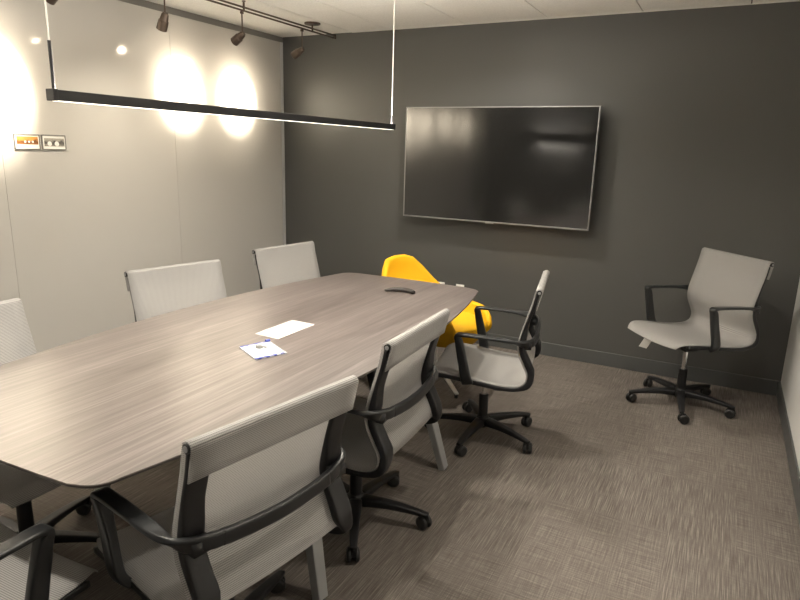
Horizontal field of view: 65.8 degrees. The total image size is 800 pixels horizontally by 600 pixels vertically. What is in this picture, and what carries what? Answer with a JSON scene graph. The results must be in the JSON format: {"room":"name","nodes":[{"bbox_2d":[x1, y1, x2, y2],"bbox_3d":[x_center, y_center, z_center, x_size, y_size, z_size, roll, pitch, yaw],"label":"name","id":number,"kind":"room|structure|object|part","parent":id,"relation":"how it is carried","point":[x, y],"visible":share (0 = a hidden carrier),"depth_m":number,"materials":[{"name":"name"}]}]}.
{"room":"meeting room","nodes":[
{"label":"meeting room","id":0,"kind":"room"},
{"bbox_2d":[0,0,282,352],"bbox_3d":[-2.389,-0.557,3.148,0.120,2.455,5.600,9,15,27],"label":"wall","id":1,"kind":"structure","parent":0,"point":[131,188],"depth_m":4.04,"materials":[{"name":"grey paint"}]},
{"bbox_2d":[13,134,40,149],"bbox_3d":[-2.098,-0.890,3.481,0.009,0.084,0.147,9,15,27],"label":"picture frame","id":2,"kind":"object","parent":1,"relation":"attached to","point":[21,141],"visible":1,"depth_m":3.48,"materials":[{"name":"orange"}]},
{"bbox_2d":[16,136,38,144],"bbox_3d":[-2.095,-0.898,3.480,0.001,0.044,0.123,9,15,27],"label":"print","id":3,"kind":"object","parent":2,"relation":"attached to","point":[20,140],"depth_m":3.48,"materials":[{"name":"orange paper"}]},
{"bbox_2d":[41,135,66,149],"bbox_3d":[-2.024,-0.921,3.618,0.009,0.084,0.147,9,15,27],"label":"picture frame","id":4,"kind":"object","parent":1,"relation":"attached to","point":[49,142],"visible":1,"depth_m":3.62,"materials":[{"name":"grey"}]},
{"bbox_2d":[44,138,64,146],"bbox_3d":[-2.022,-0.922,3.619,0.001,0.046,0.123,9,15,27],"label":"print","id":5,"kind":"object","parent":4,"relation":"attached to","point":[48,142],"depth_m":3.62,"materials":[{"name":"white paper"}]},
{"bbox_2d":[118,0,282,42],"bbox_3d":[-2.153,-1.729,3.142,0.014,0.041,4.929,9,15,27],"label":"trim","id":6,"kind":"structure","parent":1,"relation":"attached to","point":[143,3],"depth_m":4.46,"materials":[{"name":"grey"}]},
{"bbox_2d":[280,42,285,244],"bbox_3d":[-1.042,-1.095,5.523,0.017,2.252,0.029,9,15,27],"label":"trim","id":7,"kind":"structure","parent":1,"relation":"attached to","point":[281,43],"depth_m":5.46,"materials":[{"name":"silver metal"}]},
{"bbox_2d":[0,343,799,599],"bbox_3d":[-0.604,0.948,2.527,4.196,0.080,5.800,9,15,27],"label":"floor","id":8,"kind":"structure","parent":0,"point":[614,497],"depth_m":2.68,"materials":[{"name":"carpet"}]},
{"bbox_2d":[0,523,97,599],"bbox_3d":[-1.110,0.687,1.518,0.640,0.876,0.628,9,15,27],"label":"office chair","id":9,"kind":"object","parent":8,"relation":"on","point":[30,569],"visible":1,"depth_m":1.53,"materials":[{"name":"grey fabric"}]},
{"bbox_3d":[-0.920,0.681,1.302,0.112,0.267,0.397,14,18,41],"label":"armrest","id":10,"kind":"part","parent":9,"relation":"part of","materials":[{"name":"black plastic"}]},
{"bbox_3d":[-0.927,0.567,1.337,0.070,0.490,0.481,9,15,27],"label":"rail","id":11,"kind":"part","parent":9,"relation":"part of","materials":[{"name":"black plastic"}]},
{"bbox_2d":[0,298,99,543],"bbox_3d":[-1.357,0.508,2.180,0.602,0.898,0.627,7,15,21],"label":"office chair","id":12,"kind":"object","parent":8,"relation":"on","point":[18,488],"visible":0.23,"depth_m":2.29,"materials":[{"name":"grey fabric"}]},
{"bbox_3d":[-1.500,0.845,2.337,0.284,0.044,0.056,9,16,29],"label":"leg","id":13,"kind":"part","parent":12,"relation":"part of","materials":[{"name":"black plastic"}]},
{"bbox_3d":[-1.318,0.831,2.414,0.056,0.044,0.284,5,14,12],"label":"leg","id":14,"kind":"part","parent":12,"relation":"part of","materials":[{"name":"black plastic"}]},
{"bbox_3d":[-1.187,0.870,2.270,0.284,0.044,0.056,0,14,-5],"label":"leg","id":15,"kind":"part","parent":12,"relation":"part of","materials":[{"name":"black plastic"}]},
{"bbox_2d":[124,259,226,322],"bbox_3d":[-1.006,0.286,3.180,0.621,0.876,0.637,13,18,39],"label":"office chair","id":16,"kind":"object","parent":8,"relation":"on","point":[155,291],"visible":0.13,"depth_m":3.22,"materials":[{"name":"white fabric"}]},
{"bbox_2d":[90,375,358,599],"bbox_3d":[-0.524,0.635,1.778,0.600,0.885,0.623,12,17,36],"label":"office chair","id":17,"kind":"object","parent":8,"relation":"on","point":[256,491],"visible":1,"depth_m":1.56,"materials":[{"name":"grey fabric"}]},
{"bbox_3d":[-0.622,0.520,1.529,0.481,0.490,0.070,12,17,36],"label":"rail","id":18,"kind":"part","parent":17,"relation":"part of","materials":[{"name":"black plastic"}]},
{"bbox_3d":[-0.609,0.633,1.496,0.397,0.267,0.112,7,15,22],"label":"armrest","id":19,"kind":"part","parent":17,"relation":"part of","materials":[{"name":"black plastic"}]},
{"bbox_3d":[-0.456,0.955,2.003,0.056,0.044,0.284,7,15,20],"label":"leg","id":20,"kind":"part","parent":17,"relation":"part of","materials":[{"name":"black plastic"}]},
{"bbox_3d":[-0.280,0.541,1.911,0.112,0.267,0.397,-9,17,-37],"label":"armrest","id":21,"kind":"part","parent":17,"relation":"part of","materials":[{"name":"black plastic"}]},
{"bbox_3d":[-0.339,0.441,1.887,0.481,0.490,0.070,12,17,36],"label":"rail","id":22,"kind":"part","parent":17,"relation":"part of","materials":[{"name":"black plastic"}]},
{"bbox_2d":[0,273,477,599],"bbox_3d":[-0.521,0.483,2.715,1.180,0.741,2.489,9,15,27],"label":"conference table","id":23,"kind":"object","parent":8,"relation":"on","point":[112,406],"visible":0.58,"depth_m":2.11,"materials":[{"name":"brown wood"}]},
{"bbox_2d":[239,339,286,359],"bbox_3d":[-0.519,0.182,2.339,0.128,0.020,0.186,-8,16,-33],"label":"paper","id":24,"kind":"object","parent":23,"relation":"on","point":[267,349],"visible":1,"depth_m":2.32,"materials":[{"name":"white paper"}]},
{"bbox_2d":[255,320,313,338],"bbox_3d":[-0.485,0.124,2.623,0.125,0.002,0.256,9,15,27],"label":"paper card","id":25,"kind":"object","parent":23,"relation":"on","point":[290,327],"visible":1,"depth_m":2.61,"materials":[{"name":"white paper"}]},
{"bbox_3d":[-0.310,0.648,2.105,0.082,0.720,0.245,-8,17,-35],"label":"leg","id":26,"kind":"part","parent":23,"relation":"part of","materials":[{"name":"grey metal"}]},
{"bbox_2d":[384,287,414,293],"bbox_3d":[0.001,-0.053,3.362,0.171,0.022,0.063,4,14,9],"label":"remote control","id":27,"kind":"object","parent":23,"relation":"on","point":[397,289],"visible":1,"depth_m":3.36,"materials":[{"name":"black plastic"}]},
{"bbox_3d":[0.119,0.467,2.898,0.245,0.720,0.082,2,14,1],"label":"leg","id":28,"kind":"part","parent":23,"relation":"part of","materials":[{"name":"grey metal"}]},
{"bbox_2d":[252,241,360,378],"bbox_3d":[-0.578,0.092,4.062,0.620,0.861,0.649,11,17,34],"label":"office chair","id":29,"kind":"object","parent":8,"relation":"on","point":[289,263],"visible":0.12,"depth_m":4.08,"materials":[{"name":"white fabric"}]},
{"bbox_3d":[-0.717,-0.019,3.840,0.481,0.490,0.070,11,17,34],"label":"rail","id":30,"kind":"part","parent":29,"relation":"part of","materials":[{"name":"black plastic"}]},
{"bbox_2d":[341,309,449,562],"bbox_3d":[-0.155,0.480,2.484,0.622,0.874,0.648,8,15,25],"label":"office chair","id":31,"kind":"object","parent":8,"relation":"on","point":[403,397],"visible":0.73,"depth_m":2.35,"materials":[{"name":"black plastic"}]},
{"bbox_3d":[-0.288,0.791,2.696,0.056,0.044,0.284,-9,17,-37],"label":"leg","id":32,"kind":"part","parent":31,"relation":"part of","materials":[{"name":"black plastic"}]},
{"bbox_3d":[-0.177,0.865,2.403,0.056,0.044,0.284,1,14,-3],"label":"leg","id":33,"kind":"part","parent":31,"relation":"part of","materials":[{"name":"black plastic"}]},
{"bbox_3d":[-0.246,0.371,2.231,0.481,0.490,0.070,8,15,25],"label":"rail","id":34,"kind":"part","parent":31,"relation":"part of","materials":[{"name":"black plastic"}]},
{"bbox_3d":[-0.220,0.484,2.201,0.397,0.267,0.112,4,14,10],"label":"armrest","id":35,"kind":"part","parent":31,"relation":"part of","materials":[{"name":"black plastic"}]},
{"bbox_3d":[-0.089,0.795,2.704,0.056,0.044,0.284,10,16,32],"label":"leg","id":36,"kind":"part","parent":31,"relation":"part of","materials":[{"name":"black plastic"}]},
{"bbox_3d":[-0.021,0.841,2.524,0.284,0.044,0.056,5,14,15],"label":"leg","id":37,"kind":"part","parent":31,"relation":"part of","materials":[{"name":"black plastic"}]},
{"bbox_3d":[0.013,0.376,2.673,0.397,0.267,0.112,13,18,39],"label":"armrest","id":38,"kind":"part","parent":31,"relation":"part of","materials":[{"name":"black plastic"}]},
{"bbox_3d":[-0.044,0.278,2.637,0.481,0.490,0.070,8,15,25],"label":"rail","id":39,"kind":"part","parent":31,"relation":"part of","materials":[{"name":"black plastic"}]},
{"bbox_2d":[382,254,491,398],"bbox_3d":[0.213,0.150,4.036,0.736,0.802,0.587,13,18,40],"label":"lounge chair","id":40,"kind":"object","parent":8,"relation":"on","point":[403,266],"visible":0.19,"depth_m":4.07,"materials":[{"name":"yellow plastic"}]},
{"bbox_3d":[0.292,0.507,3.956,0.032,0.108,0.294,-5,15,-26],"label":"leg","id":41,"kind":"part","parent":40,"relation":"part of","materials":[{"name":"silver metal"}]},
{"bbox_3d":[0.255,0.170,4.003,0.624,0.158,0.456,13,18,40],"label":"seat","id":42,"kind":"part","parent":40,"relation":"part of","materials":[{"name":"yellow plastic"}]},
{"bbox_2d":[424,270,549,456],"bbox_3d":[0.436,0.300,3.273,0.608,0.884,0.631,5,14,16],"label":"office chair","id":43,"kind":"object","parent":8,"relation":"on","point":[482,366],"visible":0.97,"depth_m":3.23,"materials":[{"name":"grey fabric"}]},
{"bbox_3d":[0.281,0.638,3.391,0.284,0.044,0.056,4,14,11],"label":"leg","id":44,"kind":"part","parent":43,"relation":"part of","materials":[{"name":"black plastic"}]},
{"bbox_3d":[0.362,0.683,3.215,0.056,0.044,0.284,9,16,29],"label":"leg","id":45,"kind":"part","parent":43,"relation":"part of","materials":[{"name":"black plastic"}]},
{"bbox_3d":[0.428,0.611,3.521,0.056,0.044,0.284,0,14,-6],"label":"leg","id":46,"kind":"part","parent":43,"relation":"part of","materials":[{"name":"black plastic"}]},
{"bbox_3d":[0.451,0.503,3.322,0.028,0.158,0.028,5,14,16],"label":"gas rod","id":47,"kind":"part","parent":43,"relation":"part of","materials":[{"name":"silver metal"}]},
{"bbox_3d":[0.421,0.190,3.010,0.481,0.490,0.070,5,14,16],"label":"rail","id":48,"kind":"part","parent":43,"relation":"part of","materials":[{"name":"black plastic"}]},
{"bbox_3d":[0.455,0.302,2.986,0.397,0.267,0.112,2,14,1],"label":"armrest","id":49,"kind":"part","parent":43,"relation":"part of","materials":[{"name":"black plastic"}]},
{"bbox_3d":[0.560,0.683,3.237,0.056,0.044,0.284,-11,18,-41],"label":"leg","id":50,"kind":"part","parent":43,"relation":"part of","materials":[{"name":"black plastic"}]},
{"bbox_3d":[0.607,0.184,3.488,0.397,0.267,0.112,10,16,30],"label":"armrest","id":51,"kind":"part","parent":43,"relation":"part of","materials":[{"name":"black plastic"}]},
{"bbox_3d":[0.601,0.639,3.426,0.284,0.044,0.056,-5,15,-24],"label":"leg","id":52,"kind":"part","parent":43,"relation":"part of","materials":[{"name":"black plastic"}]},
{"bbox_3d":[0.552,0.089,3.442,0.481,0.490,0.070,5,14,16],"label":"rail","id":53,"kind":"part","parent":43,"relation":"part of","materials":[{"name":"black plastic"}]},
{"bbox_2d":[626,247,774,423],"bbox_3d":[1.748,0.190,3.756,0.613,0.941,0.635,-2,14,-15],"label":"office chair","id":54,"kind":"object","parent":8,"relation":"on","point":[724,289],"visible":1,"depth_m":3.73,"materials":[{"name":"grey fabric"}]},
{"bbox_2d":[639,338,650,347],"bbox_3d":[1.510,0.244,3.798,0.074,0.111,0.021,5,14,14],"label":"paper tag","id":55,"kind":"object","parent":54,"relation":"hanging from","point":[645,343],"visible":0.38,"depth_m":3.79,"materials":[{"name":"white paper"}]},
{"bbox_3d":[1.569,0.564,3.846,0.284,0.044,0.056,2,14,3],"label":"leg","id":56,"kind":"part","parent":54,"relation":"part of","materials":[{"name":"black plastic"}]},
{"bbox_3d":[1.696,0.531,3.995,0.056,0.044,0.284,-2,14,-14],"label":"leg","id":57,"kind":"part","parent":54,"relation":"part of","materials":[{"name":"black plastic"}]},
{"bbox_3d":[1.754,0.035,3.994,0.397,0.267,0.112,1,14,-1],"label":"armrest","id":58,"kind":"part","parent":54,"relation":"part of","materials":[{"name":"black plastic"}]},
{"bbox_3d":[1.675,0.606,3.683,0.056,0.044,0.284,7,15,21],"label":"leg","id":59,"kind":"part","parent":54,"relation":"part of","materials":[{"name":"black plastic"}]},
{"bbox_3d":[1.743,0.368,3.787,0.028,0.158,0.028,-2,14,-15],"label":"gas rod","id":60,"kind":"part","parent":54,"relation":"part of","materials":[{"name":"silver metal"}]},
{"bbox_3d":[1.880,0.553,3.925,0.284,0.044,0.056,-7,16,-32],"label":"leg","id":61,"kind":"part","parent":54,"relation":"part of","materials":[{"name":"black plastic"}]},
{"bbox_3d":[1.867,0.600,3.732,0.284,0.044,0.056,13,17,38],"label":"leg","id":62,"kind":"part","parent":54,"relation":"part of","materials":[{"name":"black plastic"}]},
{"bbox_3d":[1.840,0.055,3.489,0.481,0.490,0.070,-2,14,-15],"label":"rail","id":63,"kind":"part","parent":54,"relation":"part of","materials":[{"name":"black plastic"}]},
{"bbox_3d":[1.895,0.161,3.491,0.397,0.267,0.112,-6,16,-30],"label":"armrest","id":64,"kind":"part","parent":54,"relation":"part of","materials":[{"name":"black plastic"}]},
{"bbox_2d":[146,0,794,36],"bbox_3d":[-0.537,-1.456,1.943,4.196,0.080,5.800,9,15,27],"label":"ceiling","id":65,"kind":"structure","parent":0,"point":[333,16],"depth_m":4.12,"materials":[{"name":"paint"}]},
{"bbox_2d":[44,0,394,129],"bbox_3d":[-0.470,-1.101,2.355,0.033,0.800,1.896,9,15,27],"label":"linear pendant light","id":66,"kind":"object","parent":65,"relation":"hanging from","point":[52,94],"visible":1,"depth_m":2.00,"materials":[{"name":"black metal"}]},
{"bbox_2d":[57,101,391,129],"bbox_3d":[-0.480,-0.716,2.449,0.023,0.008,1.870,9,15,27],"label":"diffuser","id":67,"kind":"object","parent":66,"relation":"attached to","point":[153,105],"depth_m":2.21,"materials":[{"name":"white plastic"}]},
{"bbox_2d":[206,0,335,38],"bbox_3d":[-1.638,-1.620,2.802,0.119,0.066,4.840,9,15,27],"label":"track","id":68,"kind":"object","parent":65,"relation":"attached to","point":[309,23],"visible":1,"depth_m":4.27,"materials":[{"name":"brown metal"}]},
{"bbox_2d":[46,0,57,4],"bbox_3d":[-1.638,-1.505,2.913,0.105,0.210,0.062,9,15,27],"label":"track spotlight","id":69,"kind":"object","parent":68,"relation":"hanging from","point":[52,2],"visible":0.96,"depth_m":2.93,"materials":[{"name":"brown metal"}]},
{"bbox_2d":[156,0,168,31],"bbox_3d":[-1.330,-1.622,3.466,0.087,0.227,0.062,9,15,27],"label":"track spotlight","id":70,"kind":"object","parent":68,"relation":"hanging from","point":[162,24],"visible":1,"depth_m":3.46,"materials":[{"name":"brown metal"}]},
{"bbox_2d":[231,11,244,45],"bbox_3d":[-1.047,-1.757,4.010,0.107,0.205,0.061,9,15,27],"label":"track spotlight","id":71,"kind":"object","parent":68,"relation":"hanging from","point":[237,38],"visible":1,"depth_m":4.00,"materials":[{"name":"brown metal"}]},
{"bbox_2d":[291,29,304,58],"bbox_3d":[-0.752,-1.881,4.556,0.107,0.205,0.060,9,15,27],"label":"track spotlight","id":72,"kind":"object","parent":68,"relation":"hanging from","point":[296,53],"visible":1,"depth_m":4.54,"materials":[{"name":"brown metal"}]},
{"bbox_2d":[283,1,799,380],"bbox_3d":[0.763,-0.845,4.695,4.196,2.455,0.120,9,15,27],"label":"wall","id":73,"kind":"structure","parent":0,"point":[699,140],"depth_m":4.29,"materials":[{"name":"grey paint"}]},
{"bbox_2d":[403,106,601,230],"bbox_3d":[0.703,-0.984,4.551,1.443,0.834,0.130,9,15,27],"label":"television","id":74,"kind":"object","parent":73,"relation":"attached to","point":[535,166],"visible":1,"depth_m":4.46,"materials":[{"name":"black glass"}]},
{"bbox_3d":[0.685,-0.980,4.517,1.443,0.827,0.037,9,15,27],"label":"panel","id":75,"kind":"part","parent":74,"relation":"part of","materials":[{"name":"black"}]},
{"bbox_2d":[351,0,799,32],"bbox_3d":[1.072,-1.917,4.204,3.294,0.002,0.017,9,15,27],"label":"trim","id":76,"kind":"structure","parent":73,"relation":"attached to","point":[795,0],"depth_m":4.10,"materials":[{"name":"paint"}]},
{"bbox_2d":[475,333,778,395],"bbox_3d":[0.701,0.311,4.915,3.972,0.102,0.012,9,15,27],"label":"baseboard","id":77,"kind":"structure","parent":73,"relation":"attached to","point":[707,376],"depth_m":4.37,"materials":[{"name":"grey rubber"}]},
{"bbox_2d":[781,279,799,471],"bbox_3d":[1.250,-0.009,1.307,0.120,2.455,5.600,9,15,27],"label":"wall","id":78,"kind":"structure","parent":0,"point":[790,380],"depth_m":3.53,"materials":[{"name":"white paint"}]},
{"bbox_2d":[776,381,799,526],"bbox_3d":[1.162,1.124,1.619,0.012,0.102,5.590,9,15,27],"label":"baseboard","id":79,"kind":"structure","parent":78,"relation":"attached to","point":[789,445],"depth_m":3.15,"materials":[{"name":"grey rubber"}]}
]}

